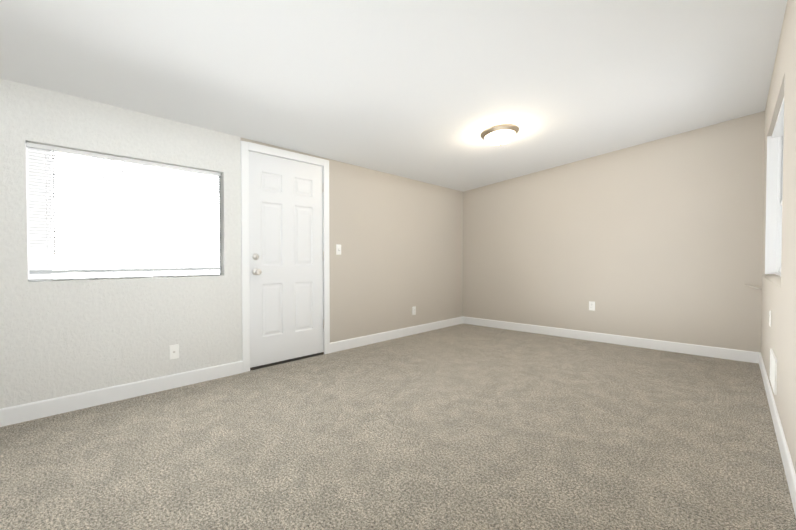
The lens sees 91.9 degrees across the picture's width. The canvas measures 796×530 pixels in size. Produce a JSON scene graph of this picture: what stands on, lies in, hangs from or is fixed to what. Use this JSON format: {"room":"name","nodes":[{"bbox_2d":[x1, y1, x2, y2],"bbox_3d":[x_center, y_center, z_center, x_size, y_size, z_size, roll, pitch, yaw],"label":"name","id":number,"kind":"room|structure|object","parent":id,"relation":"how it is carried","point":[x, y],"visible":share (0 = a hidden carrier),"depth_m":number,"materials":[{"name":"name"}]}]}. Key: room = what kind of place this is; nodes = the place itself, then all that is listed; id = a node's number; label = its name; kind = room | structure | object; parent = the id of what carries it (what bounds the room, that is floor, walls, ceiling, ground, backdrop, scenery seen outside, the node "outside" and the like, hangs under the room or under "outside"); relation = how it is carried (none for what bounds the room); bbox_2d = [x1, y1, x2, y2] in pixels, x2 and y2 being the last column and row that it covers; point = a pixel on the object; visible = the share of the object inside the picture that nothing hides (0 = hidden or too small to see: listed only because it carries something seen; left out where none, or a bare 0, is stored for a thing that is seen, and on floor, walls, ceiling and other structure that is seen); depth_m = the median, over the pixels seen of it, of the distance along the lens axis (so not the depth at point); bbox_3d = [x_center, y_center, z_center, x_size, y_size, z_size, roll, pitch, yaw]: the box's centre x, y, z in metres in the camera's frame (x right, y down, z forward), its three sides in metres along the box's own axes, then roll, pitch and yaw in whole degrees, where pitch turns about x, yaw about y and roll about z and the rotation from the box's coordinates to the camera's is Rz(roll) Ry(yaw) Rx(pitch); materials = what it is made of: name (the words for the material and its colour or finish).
{"room":"empty living room","nodes":[
{"label":"empty living room","id":0,"kind":"room"},
{"bbox_2d":[0,78,462,408],"bbox_3d":[-1.054,-0.494,4.114,0.250,2.950,6.440,1,1,43],"label":"wall","id":1,"kind":"structure","parent":0,"point":[59,338],"depth_m":3.11,"materials":[{"name":"grey paint"}]},
{"bbox_2d":[0,361,242,426],"bbox_3d":[-2.205,0.951,2.707,0.013,0.112,2.275,1,1,43],"label":"baseboard","id":2,"kind":"structure","parent":1,"relation":"attached to","point":[11,415],"depth_m":2.81,"materials":[{"name":"white paint"}]},
{"bbox_2d":[26,147,219,280],"bbox_3d":[-2.067,-0.357,3.036,0.086,0.917,1.261,1,1,43],"label":"window","id":3,"kind":"structure","parent":1,"relation":"in","point":[37,264],"depth_m":2.91,"materials":[{"name":"white glass"}]},
{"bbox_2d":[26,142,220,273],"bbox_3d":[-2.008,-0.379,2.982,0.040,0.864,1.244,1,1,43],"label":"window blind","id":4,"kind":"object","parent":3,"relation":"attached to","point":[70,152],"visible":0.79,"depth_m":2.88,"materials":[{"name":"white plastic"}]},
{"bbox_2d":[169,344,178,359],"bbox_3d":[-1.814,0.705,3.121,0.016,0.115,0.070,1,1,43],"label":"outlet plate","id":5,"kind":"object","parent":1,"relation":"attached to","point":[173,351],"visible":1,"depth_m":3.12,"materials":[{"name":"white plastic"}]},
{"bbox_2d":[241,141,329,372],"bbox_3d":[-1.168,-0.081,3.954,0.211,2.130,0.990,1,1,43],"label":"door frame","id":6,"kind":"structure","parent":1,"relation":"attached to","point":[246,147],"depth_m":3.58,"materials":[{"name":"white paint"}]},
{"bbox_2d":[249,151,323,370],"bbox_3d":[-1.102,-0.041,3.899,0.134,2.053,0.855,1,1,43],"label":"door","id":7,"kind":"structure","parent":1,"relation":"in","point":[286,255],"depth_m":3.87,"materials":[{"name":"white paint"}]},
{"bbox_2d":[336,244,340,254],"bbox_3d":[-0.665,-0.175,4.354,0.018,0.115,0.070,1,1,43],"label":"light switch","id":8,"kind":"object","parent":1,"relation":"attached to","point":[338,249],"visible":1,"depth_m":4.35,"materials":[{"name":"white plastic"}]},
{"bbox_2d":[330,316,462,352],"bbox_3d":[0.147,0.905,5.252,0.013,0.112,2.675,1,1,43],"label":"baseboard","id":9,"kind":"structure","parent":1,"relation":"attached to","point":[341,345],"depth_m":4.98,"materials":[{"name":"white paint"}]},
{"bbox_2d":[412,306,415,314],"bbox_3d":[0.224,0.633,5.335,0.007,0.115,0.070,1,1,43],"label":"outlet","id":10,"kind":"object","parent":1,"relation":"attached to","point":[414,310],"visible":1,"depth_m":5.33,"materials":[{"name":"white plastic"}]},
{"bbox_2d":[0,0,786,191],"bbox_3d":[0.485,-1.463,2.668,4.650,0.775,6.640,1,1,43],"label":"ceiling","id":11,"kind":"structure","parent":0,"point":[428,91],"depth_m":2.62,"materials":[{"name":"paint"}]},
{"bbox_2d":[480,124,518,145],"bbox_3d":[1.016,-1.256,3.826,0.376,0.144,0.376,-8,-5,43],"label":"flush-mount light","id":12,"kind":"object","parent":11,"relation":"attached to","point":[501,134],"visible":1,"depth_m":3.73,"materials":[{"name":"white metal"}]},
{"bbox_2d":[0,323,795,529],"bbox_3d":[0.464,1.045,2.800,4.600,0.080,6.640,1,1,43],"label":"floor","id":13,"kind":"structure","parent":0,"point":[463,426],"depth_m":2.14,"materials":[{"name":"carpet"}]},
{"bbox_2d":[463,111,764,351],"bbox_3d":[2.554,-0.509,4.988,4.350,2.950,0.250,1,1,43],"label":"wall","id":14,"kind":"structure","parent":0,"point":[661,239],"depth_m":4.57,"materials":[{"name":"beige paint"}]},
{"bbox_2d":[589,301,594,310],"bbox_3d":[2.473,0.522,4.906,0.070,0.115,0.007,1,1,43],"label":"outlet","id":15,"kind":"object","parent":14,"relation":"attached to","point":[592,305],"visible":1,"depth_m":4.90,"materials":[{"name":"white plastic"}]},
{"bbox_2d":[463,316,760,363],"bbox_3d":[2.343,0.909,5.029,3.520,0.112,0.013,1,1,43],"label":"baseboard","id":16,"kind":"structure","parent":14,"relation":"attached to","point":[724,353],"depth_m":4.62,"materials":[{"name":"white paint"}]},
{"bbox_2d":[745,284,761,289],"bbox_3d":[3.562,0.216,3.856,0.125,0.050,0.055,1,1,43],"label":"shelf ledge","id":17,"kind":"object","parent":14,"relation":"attached to","point":[755,287],"visible":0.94,"depth_m":3.85,"materials":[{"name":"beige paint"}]},
{"bbox_2d":[761,0,795,472],"bbox_3d":[1.767,-0.447,1.500,0.250,2.950,6.740,1,1,41],"label":"wall","id":18,"kind":"structure","parent":0,"point":[778,336],"depth_m":2.14,"materials":[{"name":"beige paint"}]},
{"bbox_2d":[769,310,770,326],"bbox_3d":[2.807,0.403,2.903,0.007,0.115,0.070,1,1,41],"label":"outlet","id":19,"kind":"object","parent":18,"relation":"attached to","point":[770,318],"visible":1,"depth_m":2.89,"materials":[{"name":"white plastic"}]},
{"bbox_2d":[765,274,780,287],"bbox_3d":[2.879,0.111,2.875,0.132,0.035,1.620,1,1,41],"label":"sill","id":20,"kind":"structure","parent":18,"relation":"attached to","point":[774,279],"depth_m":2.88,"materials":[{"name":"beige paint"}]},
{"bbox_2d":[770,348,776,394],"bbox_3d":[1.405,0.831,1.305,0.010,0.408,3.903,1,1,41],"label":"air vent","id":21,"kind":"object","parent":18,"relation":"in","point":[773,370],"visible":1,"depth_m":2.55,"materials":[{"name":"white plastic"}]},
{"bbox_2d":[765,81,784,276],"bbox_3d":[2.888,-0.532,2.856,0.153,1.252,1.620,1,1,41],"label":"window","id":22,"kind":"structure","parent":18,"relation":"in","point":[774,196],"depth_m":3.46,"materials":[{"name":"white glass"}]},
{"bbox_2d":[759,353,795,515],"bbox_3d":[1.674,0.970,1.619,0.013,0.112,5.960,1,1,41],"label":"baseboard","id":23,"kind":"structure","parent":18,"relation":"attached to","point":[789,470],"depth_m":2.08,"materials":[{"name":"white paint"}]}
]}

